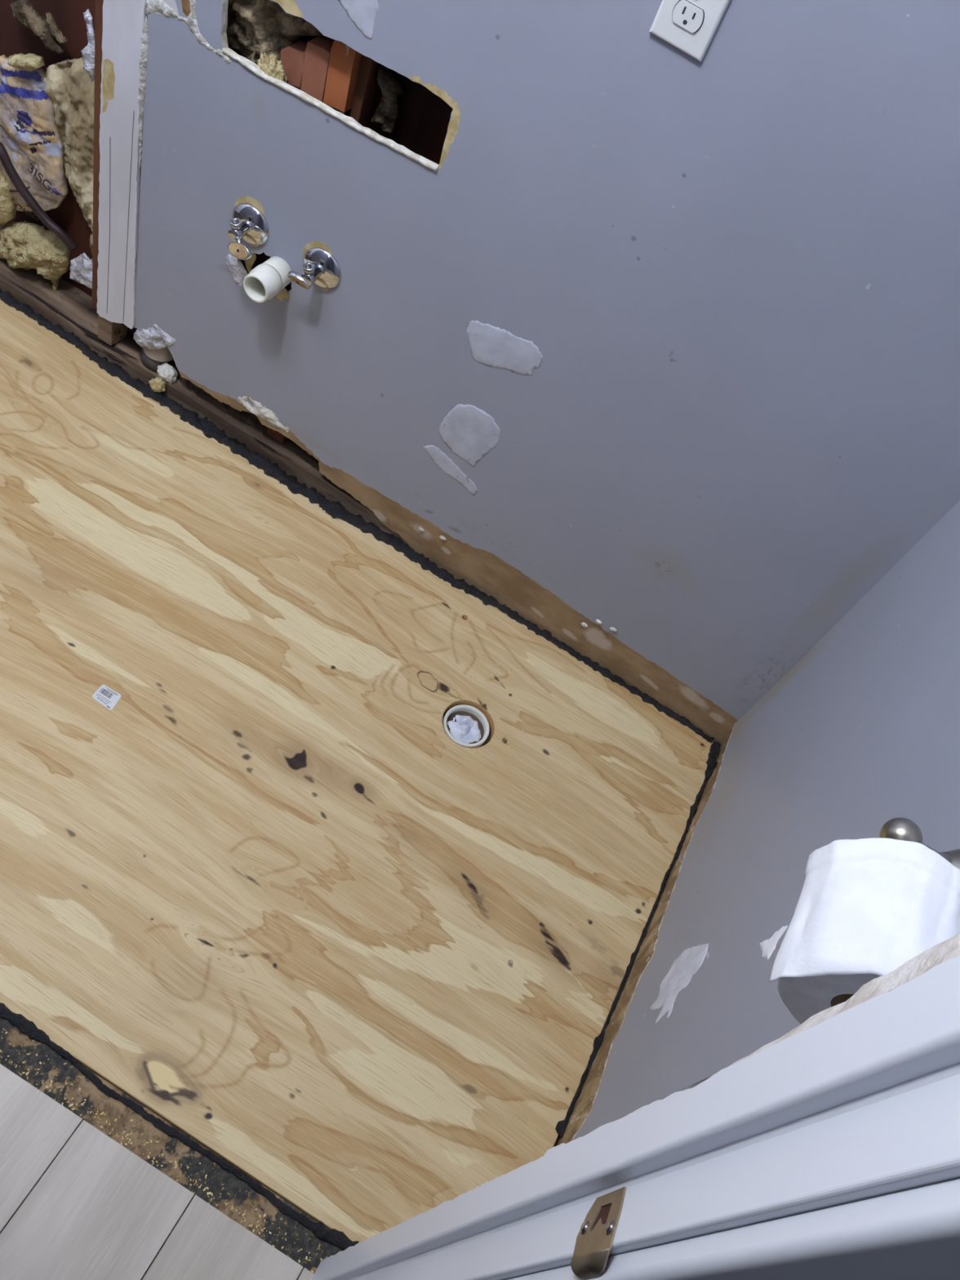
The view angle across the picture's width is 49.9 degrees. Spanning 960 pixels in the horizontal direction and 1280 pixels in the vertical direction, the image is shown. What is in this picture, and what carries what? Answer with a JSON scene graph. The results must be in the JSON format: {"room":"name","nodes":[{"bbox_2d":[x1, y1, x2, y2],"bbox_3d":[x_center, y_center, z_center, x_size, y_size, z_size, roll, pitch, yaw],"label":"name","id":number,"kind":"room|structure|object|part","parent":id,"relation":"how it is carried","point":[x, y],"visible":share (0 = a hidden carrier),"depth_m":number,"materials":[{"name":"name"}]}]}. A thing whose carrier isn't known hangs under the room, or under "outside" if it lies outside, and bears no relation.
{"room":"bathroom under renovation","nodes":[
{"label":"bathroom under renovation","id":0,"kind":"room"},
{"bbox_2d":[0,1017,343,1279],"bbox_3d":[-1.150,0.208,1.254,2.612,0.016,0.196,32,51,3],"label":"subfloor","id":1,"kind":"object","parent":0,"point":[237,1193],"depth_m":1.25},
{"bbox_2d":[0,1031,322,1273],"bbox_3d":[-0.405,0.607,1.247,0.664,0.001,0.050,32,51,3],"label":"strip","id":2,"kind":"object","parent":1,"relation":"on","point":[6,1033],"visible":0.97,"depth_m":1.24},
{"bbox_2d":[0,1002,359,1250],"bbox_3d":[-0.789,0.336,1.288,1.515,0.012,0.025,32,51,3],"label":"bead","id":3,"kind":"object","parent":1,"relation":"on","point":[335,1237],"visible":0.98,"depth_m":1.26},
{"bbox_2d":[133,0,959,746],"bbox_3d":[-0.295,-1.176,1.006,2.613,2.428,0.013,32,51,3],"label":"wall","id":4,"kind":"structure","parent":0,"point":[733,273],"depth_m":1.43,"materials":[{"name":"grey paint"}]},
{"bbox_2d":[96,0,147,328],"bbox_3d":[-0.372,-1.098,1.132,0.080,1.899,0.012,32,51,3],"label":"board","id":5,"kind":"object","parent":4,"relation":"attached to","point":[119,189],"visible":1,"depth_m":1.61,"materials":[{"name":"white paint"}]},
{"bbox_2d":[137,16,149,178],"bbox_3d":[-0.504,-0.792,1.530,0.015,0.261,0.008,32,51,3],"label":"ridge","id":6,"kind":"object","parent":4,"relation":"attached to","point":[143,60],"visible":1,"depth_m":1.50,"materials":[{"name":"white paint"}]},
{"bbox_2d":[145,0,231,63],"bbox_3d":[-0.397,-0.846,1.401,0.147,0.060,0.005,32,51,3],"label":"ridge","id":7,"kind":"object","parent":4,"relation":"attached to","point":[160,6],"visible":1,"depth_m":1.41,"materials":[{"name":"white paint"}]},
{"bbox_2d":[0,0,453,297],"bbox_3d":[-0.225,-0.907,1.377,2.180,1.620,0.012,32,51,3],"label":"cavity","id":8,"kind":"object","parent":4,"relation":"in","point":[422,126],"visible":0.02,"depth_m":1.60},
{"bbox_2d":[0,54,94,254],"bbox_3d":[-0.720,-0.830,1.736,0.241,0.342,0.052,28,51,-1],"label":"insulation batt","id":9,"kind":"object","parent":8,"relation":"attached to","point":[46,119],"visible":0.79,"depth_m":1.71,"materials":[{"name":"beige"}]},
{"bbox_2d":[6,53,44,71],"bbox_3d":[-0.718,-0.908,1.622,0.058,0.034,0.030,32,51,3],"label":"lump","id":10,"kind":"object","parent":9,"relation":"on","point":[30,61],"visible":1,"depth_m":1.62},
{"bbox_2d":[9,0,65,53],"bbox_3d":[-0.689,-0.951,1.593,0.096,0.048,0.025,32,51,3],"label":"fibre shred","id":11,"kind":"object","parent":9,"relation":"on","point":[24,12],"visible":1,"depth_m":1.59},
{"bbox_2d":[0,141,77,251],"bbox_3d":[-0.783,-0.775,1.787,0.181,0.149,0.026,27,51,-1],"label":"cable","id":12,"kind":"object","parent":9,"relation":"attached to","point":[5,159],"visible":1,"depth_m":1.79,"materials":[{"name":"black plastic"}]},
{"bbox_2d":[45,12,68,44],"bbox_3d":[-0.653,-0.939,1.587,0.035,0.033,0.016,32,51,3],"label":"fibre shred","id":13,"kind":"object","parent":9,"relation":"on","point":[55,32],"visible":1,"depth_m":1.59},
{"bbox_2d":[226,0,324,65],"bbox_3d":[-0.272,-0.835,1.401,0.225,0.178,0.048,32,51,3],"label":"tuft","id":14,"kind":"object","parent":8,"relation":"attached to","point":[254,27],"visible":0.56,"depth_m":1.41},
{"bbox_2d":[280,40,306,88],"bbox_3d":[-0.252,-0.798,1.427,0.038,0.051,0.035,32,51,3],"label":"wood block","id":15,"kind":"object","parent":8,"relation":"attached to","point":[292,57],"visible":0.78,"depth_m":1.41,"materials":[{"name":"brown wood"}]},
{"bbox_2d":[300,35,333,101],"bbox_3d":[-0.218,-0.785,1.417,0.038,0.072,0.035,32,51,3],"label":"wood block","id":16,"kind":"object","parent":8,"relation":"attached to","point":[317,51],"visible":0.71,"depth_m":1.40,"materials":[{"name":"brown wood"}]},
{"bbox_2d":[225,253,243,285],"bbox_3d":[-0.396,-0.594,1.656,0.038,0.054,0.006,32,51,3],"label":"flap","id":17,"kind":"object","parent":4,"relation":"attached to","point":[232,262],"visible":0.96,"depth_m":1.65,"materials":[{"name":"white paper"}]},
{"bbox_2d":[227,202,269,260],"bbox_3d":[-0.364,-0.617,1.566,0.072,0.068,0.063,32,51,3],"label":"shutoff valve","id":18,"kind":"object","parent":4,"relation":"attached to","point":[248,224],"visible":1,"depth_m":1.56,"materials":[{"name":"silver metal"}]},
{"bbox_3d":[-0.365,-0.587,1.555,0.034,0.018,0.010,32,51,3],"label":"handle","id":19,"kind":"part","parent":18,"relation":"part of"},
{"bbox_3d":[-0.363,-0.588,1.558,0.040,0.023,0.017,32,51,3],"label":"handle","id":20,"kind":"part","parent":18,"relation":"part of","materials":[{"name":"silver metal"}]},
{"bbox_2d":[244,253,256,273],"bbox_3d":[-0.370,-0.607,1.649,0.023,0.044,0.006,32,51,3],"label":"flap","id":21,"kind":"object","parent":4,"relation":"attached to","point":[249,263],"visible":0.74,"depth_m":1.65,"materials":[{"name":"brown cardboard"}]},
{"bbox_2d":[236,395,288,432],"bbox_3d":[-0.391,-0.407,1.844,0.119,0.039,0.009,32,51,3],"label":"paper shreds","id":22,"kind":"object","parent":4,"relation":"on","point":[264,413],"visible":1,"depth_m":1.84,"materials":[{"name":"white paper"}]},
{"bbox_2d":[243,256,291,302],"bbox_3d":[-0.316,-0.577,1.616,0.050,0.050,0.127,32,51,3],"label":"pipe","id":23,"kind":"object","parent":4,"relation":"attached to","point":[265,281],"visible":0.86,"depth_m":1.59,"materials":[{"name":"white plastic"}]},
{"bbox_2d":[257,52,287,82],"bbox_3d":[-0.294,-0.776,1.431,0.053,0.078,0.030,32,51,3],"label":"tuft","id":24,"kind":"object","parent":4,"relation":"attached to","point":[271,66],"visible":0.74,"depth_m":1.41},
{"bbox_2d":[275,287,288,300],"bbox_3d":[-0.319,-0.551,1.646,0.033,0.032,0.007,32,51,3],"label":"flap","id":25,"kind":"object","parent":4,"relation":"attached to","point":[282,294],"visible":0.64,"depth_m":1.64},
{"bbox_2d":[160,359,407,543],"bbox_3d":[-0.367,-0.335,1.927,0.571,0.050,0.094,32,51,3],"label":"plate","id":26,"kind":"object","parent":4,"relation":"on","point":[291,460],"depth_m":1.92,"materials":[{"name":"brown wood"}]},
{"bbox_2d":[139,359,331,481],"bbox_3d":[-0.432,-0.404,1.924,0.490,0.022,0.046,32,51,3],"label":"debris","id":27,"kind":"object","parent":26,"relation":"on","point":[194,393],"visible":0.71,"depth_m":1.92,"materials":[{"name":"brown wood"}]},
{"bbox_2d":[252,252,291,443],"bbox_3d":[-0.334,-0.584,1.714,0.163,0.566,0.068,32,51,3],"label":"stud","id":28,"kind":"object","parent":26,"relation":"on","point":[277,435],"depth_m":1.70,"materials":[{"name":"brown wood"}]},
{"bbox_3d":[-0.325,-0.615,1.673,0.152,0.120,0.004,32,51,3],"label":"pipe backing","id":29,"kind":"part","parent":28,"relation":"part of","materials":[{"name":"white plastic"}]},
{"bbox_2d":[348,54,381,128],"bbox_3d":[-0.091,-0.887,1.260,0.016,0.580,0.040,32,51,3],"label":"stud","id":30,"kind":"object","parent":28,"relation":"on","point":[366,85],"visible":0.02,"depth_m":1.42,"materials":[{"name":"brown wood"}]},
{"bbox_2d":[323,40,362,112],"bbox_3d":[-0.183,-0.772,1.406,0.038,0.089,0.035,32,51,3],"label":"wood block","id":31,"kind":"object","parent":30,"relation":"attached to","point":[344,61],"visible":0.74,"depth_m":1.39,"materials":[{"name":"brown wood"}]},
{"bbox_2d":[370,64,406,135],"bbox_3d":[-0.132,-0.746,1.426,0.047,0.087,0.028,32,51,3],"label":"tuft","id":32,"kind":"object","parent":30,"relation":"attached to","point":[387,115],"visible":0.98,"depth_m":1.42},
{"bbox_2d":[287,247,341,290],"bbox_3d":[-0.253,-0.553,1.563,0.068,0.068,0.049,32,51,3],"label":"shutoff valve","id":33,"kind":"object","parent":4,"relation":"attached to","point":[321,268],"visible":1,"depth_m":1.56,"materials":[{"name":"silver metal"}]},
{"bbox_3d":[-0.276,-0.542,1.561,0.034,0.017,0.011,32,51,3],"label":"handle","id":34,"kind":"part","parent":33,"relation":"part of","materials":[{"name":"silver metal"}]},
{"bbox_3d":[-0.274,-0.545,1.562,0.040,0.022,0.019,32,51,3],"label":"handle","id":35,"kind":"part","parent":33,"relation":"part of","materials":[{"name":"silver metal"}]},
{"bbox_2d":[221,47,438,172],"bbox_3d":[-0.205,-0.719,1.398,0.344,0.022,0.009,32,51,3],"label":"plaster lip","id":36,"kind":"object","parent":4,"relation":"attached to","point":[246,64],"visible":1,"depth_m":1.40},
{"bbox_2d":[337,0,378,39],"bbox_3d":[-0.163,-0.797,1.289,0.079,0.058,0.001,32,51,3],"label":"spackle patch","id":37,"kind":"object","parent":4,"relation":"attached to","point":[363,13],"visible":1,"depth_m":1.29,"materials":[{"name":"white paint"}]},
{"bbox_2d":[417,526,424,532],"bbox_3d":[-0.106,-0.199,1.857,0.013,0.010,0.006,32,51,3],"label":"crumb","id":38,"kind":"object","parent":4,"relation":"attached to","point":[420,529],"visible":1,"depth_m":1.85,"materials":[{"name":"white"}]},
{"bbox_2d":[439,535,446,540],"bbox_3d":[-0.067,-0.182,1.846,0.014,0.009,0.006,32,51,3],"label":"crumb","id":39,"kind":"object","parent":4,"relation":"attached to","point":[442,537],"visible":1,"depth_m":1.84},
{"bbox_2d":[422,444,477,495],"bbox_3d":[-0.050,-0.288,1.730,0.117,0.052,0.001,32,51,3],"label":"spackle patch","id":40,"kind":"object","parent":4,"relation":"attached to","point":[439,458],"visible":1,"depth_m":1.73,"materials":[{"name":"white paint"}]},
{"bbox_2d":[438,404,500,466],"bbox_3d":[-0.018,-0.332,1.663,0.103,0.113,0.002,32,51,3],"label":"spackle patch","id":41,"kind":"object","parent":4,"relation":"attached to","point":[470,433],"visible":1,"depth_m":1.66,"materials":[{"name":"white paint"}]},
{"bbox_2d":[466,320,543,375],"bbox_3d":[0.032,-0.429,1.529,0.125,0.084,0.002,32,51,3],"label":"spackle patch","id":42,"kind":"object","parent":4,"relation":"attached to","point":[491,346],"visible":1,"depth_m":1.53,"materials":[{"name":"white paint"}]},
{"bbox_2d":[580,622,587,627],"bbox_3d":[0.185,-0.027,1.829,0.016,0.009,0.006,32,51,3],"label":"crumb","id":43,"kind":"object","parent":4,"relation":"attached to","point":[584,624],"visible":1,"depth_m":1.83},
{"bbox_2d":[595,619,601,624],"bbox_3d":[0.208,-0.032,1.808,0.013,0.009,0.006,32,51,3],"label":"crumb","id":44,"kind":"object","parent":4,"relation":"attached to","point":[597,621],"visible":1,"depth_m":1.80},
{"bbox_2d":[609,626,617,631],"bbox_3d":[0.233,-0.018,1.803,0.014,0.010,0.005,32,51,3],"label":"crumb","id":45,"kind":"object","parent":4,"relation":"attached to","point":[612,628],"visible":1,"depth_m":1.80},
{"bbox_2d":[648,0,730,62],"bbox_3d":[0.234,-0.693,1.111,0.068,0.108,0.009,32,51,3],"label":"wall outlet","id":46,"kind":"object","parent":4,"relation":"attached to","point":[690,26],"visible":1,"depth_m":1.13,"materials":[{"name":"white plastic"}]},
{"bbox_2d":[671,0,704,33],"bbox_3d":[0.227,-0.681,1.125,0.036,0.025,0.001,32,51,3],"label":"receptacle","id":47,"kind":"object","parent":46,"relation":"attached to","point":[687,15],"depth_m":1.12,"materials":[{"name":"grey plastic"}]},
{"bbox_2d":[442,707,716,1146],"bbox_3d":[-1.157,0.346,1.228,2.750,0.102,2.380,32,51,3],"label":"floor","id":48,"kind":"structure","parent":0,"point":[451,716],"depth_m":1.75,"materials":[{"name":"brown wood"}]},
{"bbox_2d":[0,258,159,384],"bbox_3d":[-0.759,-0.594,1.959,0.394,0.050,0.121,32,51,3],"label":"plate","id":49,"kind":"object","parent":48,"relation":"on","point":[125,353],"depth_m":1.94,"materials":[{"name":"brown wood"}]},
{"bbox_2d":[0,221,71,291],"bbox_3d":[-0.838,-0.711,1.905,0.157,0.125,0.052,32,51,3],"label":"clump","id":50,"kind":"object","parent":49,"relation":"on","point":[24,245],"visible":1,"depth_m":1.88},
{"bbox_2d":[0,167,16,223],"bbox_3d":[-0.859,-0.781,1.845,0.038,0.117,0.035,32,51,3],"label":"lump","id":51,"kind":"object","parent":50,"relation":"on","point":[7,209],"visible":0.99,"depth_m":1.84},
{"bbox_2d":[0,258,93,328],"bbox_3d":[-0.828,-0.669,1.962,0.275,0.024,0.082,32,51,3],"label":"rubble","id":52,"kind":"object","parent":49,"relation":"on","point":[8,273],"visible":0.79,"depth_m":1.95,"materials":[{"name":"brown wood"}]},
{"bbox_2d":[97,314,127,346],"bbox_3d":[-0.679,-0.587,1.908,0.031,0.067,0.047,32,51,3],"label":"stud","id":53,"kind":"object","parent":49,"relation":"on","point":[109,332],"visible":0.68,"depth_m":1.90,"materials":[{"name":"brown wood"}]},
{"bbox_2d":[92,0,103,310],"bbox_3d":[-0.379,-1.147,1.154,0.042,1.902,0.092,32,51,3],"label":"stud","id":54,"kind":"object","parent":53,"relation":"on","point":[99,3],"visible":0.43,"depth_m":1.61,"materials":[{"name":"wood"}]},
{"bbox_2d":[69,252,92,288],"bbox_3d":[-0.705,-0.660,1.831,0.064,0.085,0.012,32,51,3],"label":"scrap","id":55,"kind":"object","parent":54,"relation":"attached to","point":[81,268],"visible":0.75,"depth_m":1.83,"materials":[{"name":"white paper"}]},
{"bbox_2d":[80,8,94,80],"bbox_3d":[-0.573,-0.867,1.505,0.028,0.101,0.012,32,51,3],"label":"scrap","id":56,"kind":"object","parent":54,"relation":"attached to","point":[88,51],"visible":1,"depth_m":1.51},
{"bbox_2d":[140,346,173,372],"bbox_3d":[-0.595,-0.537,1.913,0.066,0.155,0.061,32,51,3],"label":"pipe","id":57,"kind":"object","parent":49,"relation":"on","point":[151,359],"visible":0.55,"depth_m":1.90,"materials":[{"name":"beige plastic"}]},
{"bbox_2d":[133,324,176,350],"bbox_3d":[-0.584,-0.537,1.849,0.091,0.072,0.015,32,51,3],"label":"scrap","id":58,"kind":"object","parent":57,"relation":"on","point":[147,339],"visible":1,"depth_m":1.84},
{"bbox_2d":[0,299,712,1242],"bbox_3d":[-0.509,0.062,1.605,1.708,0.018,0.990,32,51,3],"label":"plywood sheet","id":59,"kind":"object","parent":48,"relation":"on","point":[137,903],"visible":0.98,"depth_m":1.55,"materials":[{"name":"brown wood"}]},
{"bbox_2d":[92,684,120,710],"bbox_3d":[-0.562,0.086,1.555,0.038,0.001,0.031,32,51,3],"label":"barcode sticker","id":60,"kind":"object","parent":59,"relation":"on","point":[105,695],"visible":1,"depth_m":1.55,"materials":[{"name":"white paper"}]},
{"bbox_2d":[96,686,117,708],"bbox_3d":[-0.562,0.086,1.555,0.030,0.001,0.027,32,51,3],"label":"print","id":61,"kind":"object","parent":60,"relation":"on","point":[108,697],"depth_m":1.55,"materials":[{"name":"grey paper"}]},
{"bbox_2d":[4,473,639,1060],"bbox_3d":[-0.501,0.059,1.598,1.588,0.001,0.808,32,51,3],"label":"chips","id":62,"kind":"object","parent":59,"relation":"on","point":[73,473],"visible":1,"depth_m":1.74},
{"bbox_2d":[0,288,714,743],"bbox_3d":[-0.270,-0.245,1.903,1.630,0.026,0.051,32,51,3],"label":"bead","id":63,"kind":"object","parent":59,"relation":"on","point":[336,510],"visible":1,"depth_m":1.90},
{"bbox_2d":[555,1119,569,1137],"bbox_3d":[0.114,0.660,1.408,0.017,0.003,0.036,32,51,3],"label":"smear","id":64,"kind":"object","parent":59,"relation":"on","point":[561,1126],"visible":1,"depth_m":1.40,"materials":[{"name":"black"}]},
{"bbox_2d":[564,741,720,1123],"bbox_3d":[0.272,0.424,1.636,0.026,0.017,0.736,32,51,3],"label":"bead","id":65,"kind":"object","parent":59,"relation":"on","point":[715,746],"visible":1,"depth_m":1.61},
{"bbox_2d":[442,704,489,747],"bbox_3d":[-0.037,0.170,1.770,0.081,0.098,0.081,32,51,3],"label":"drain pipe","id":66,"kind":"object","parent":48,"relation":"in","point":[465,708],"visible":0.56,"depth_m":1.74,"materials":[{"name":"white plastic"}]},
{"bbox_2d":[447,715,480,743],"bbox_3d":[-0.025,0.149,1.738,0.060,0.021,0.063,-4,58,-23],"label":"plug","id":67,"kind":"object","parent":66,"relation":"in","point":[465,730],"visible":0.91,"depth_m":1.73,"materials":[{"name":"white paper"}]},
{"bbox_3d":[-1.401,0.687,0.815,2.740,0.016,1.189,32,51,3],"label":"trim","id":68,"kind":"structure","parent":48,"relation":"on","visible":0},
{"bbox_2d":[0,1063,82,1233],"bbox_3d":[-0.730,0.804,0.974,0.160,0.008,0.848,32,51,3],"label":"plank","id":69,"kind":"object","parent":68,"relation":"on","point":[34,1127],"visible":1,"depth_m":1.21,"materials":[{"name":"grey wood"}]},
{"bbox_2d":[0,1120,194,1279],"bbox_3d":[-0.594,0.890,0.965,0.159,0.008,0.848,32,51,3],"label":"plank","id":70,"kind":"object","parent":68,"relation":"on","point":[100,1211],"visible":1,"depth_m":1.18,"materials":[{"name":"grey wood"}]},
{"bbox_2d":[142,1195,302,1279],"bbox_3d":[-0.461,0.973,0.958,0.153,0.008,0.848,32,51,3],"label":"plank","id":71,"kind":"object","parent":68,"relation":"on","point":[206,1243],"visible":1,"depth_m":1.20,"materials":[{"name":"grey wood"}]},
{"bbox_2d":[297,1267,314,1279],"bbox_3d":[-0.385,1.021,0.953,0.022,0.008,0.848,32,51,3],"label":"plank","id":72,"kind":"object","parent":68,"relation":"on","point":[305,1274],"visible":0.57,"depth_m":1.21,"materials":[{"name":"grey wood"}]},
{"bbox_2d":[571,500,959,1140],"bbox_3d":[0.587,-0.173,0.589,0.013,2.360,1.048,32,51,3],"label":"wall","id":73,"kind":"structure","parent":0,"point":[861,733],"depth_m":1.22,"materials":[{"name":"grey paint"}]},
{"bbox_2d":[555,741,728,1146],"bbox_3d":[0.244,0.501,1.508,0.032,0.139,1.036,32,51,3],"label":"trim","id":74,"kind":"structure","parent":73,"relation":"attached to","point":[583,1105],"depth_m":1.52,"materials":[{"name":"brown wood"}]},
{"bbox_2d":[649,943,708,1022],"bbox_3d":[0.243,0.427,1.282,0.001,0.134,0.115,32,51,3],"label":"spackle patch","id":75,"kind":"object","parent":73,"relation":"attached to","point":[680,974],"visible":1,"depth_m":1.28,"materials":[{"name":"white paint"}]},
{"bbox_2d":[880,817,959,869],"bbox_3d":[0.309,0.203,0.754,0.081,0.070,0.180,32,51,3],"label":"paper holder","id":76,"kind":"object","parent":73,"relation":"attached to","point":[899,828],"visible":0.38,"depth_m":0.76,"materials":[{"name":"silver metal"}]},
{"bbox_2d":[760,837,959,1023],"bbox_3d":[0.266,0.222,0.715,0.121,0.145,0.114,32,51,3],"label":"toilet paper roll","id":77,"kind":"object","parent":76,"relation":"hanging from","point":[865,908],"visible":0.78,"depth_m":0.68,"materials":[{"name":"paper"}]},
{"bbox_3d":[0.341,0.167,0.794,0.070,0.054,0.043,32,51,3],"label":"arm","id":78,"kind":"part","parent":76,"relation":"part of","materials":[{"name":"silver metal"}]},
{"bbox_3d":[0.317,0.198,0.270,0.318,2.438,0.064,32,51,3],"label":"wall","id":79,"kind":"structure","parent":0,"visible":0},
{"bbox_2d":[570,1186,626,1279],"bbox_3d":[0.059,0.296,0.515,0.007,0.052,0.040,24,51,-3],"label":"strike plate","id":80,"kind":"object","parent":79,"relation":"attached to","point":[595,1237],"visible":1,"depth_m":0.51,"materials":[{"name":"gold metal"}]},
{"bbox_2d":[311,955,959,1279],"bbox_3d":[0.123,0.192,0.402,0.030,2.072,0.066,32,51,3],"label":"trim","id":81,"kind":"structure","parent":79,"relation":"attached to","point":[861,1103],"depth_m":0.42,"materials":[{"name":"white wood"}]},
{"bbox_2d":[506,1178,959,1279],"bbox_3d":[0.131,0.235,0.374,0.060,2.072,0.016,32,51,3],"label":"trim","id":82,"kind":"structure","parent":79,"relation":"attached to","point":[914,1233],"depth_m":0.35,"materials":[{"name":"white wood"}]},
{"bbox_2d":[619,933,959,1119],"bbox_3d":[0.163,0.126,0.370,0.030,0.534,0.018,32,51,3],"label":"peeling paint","id":83,"kind":"structure","parent":79,"relation":"attached to","point":[949,948],"depth_m":0.38,"materials":[{"name":"paint"}]}
]}

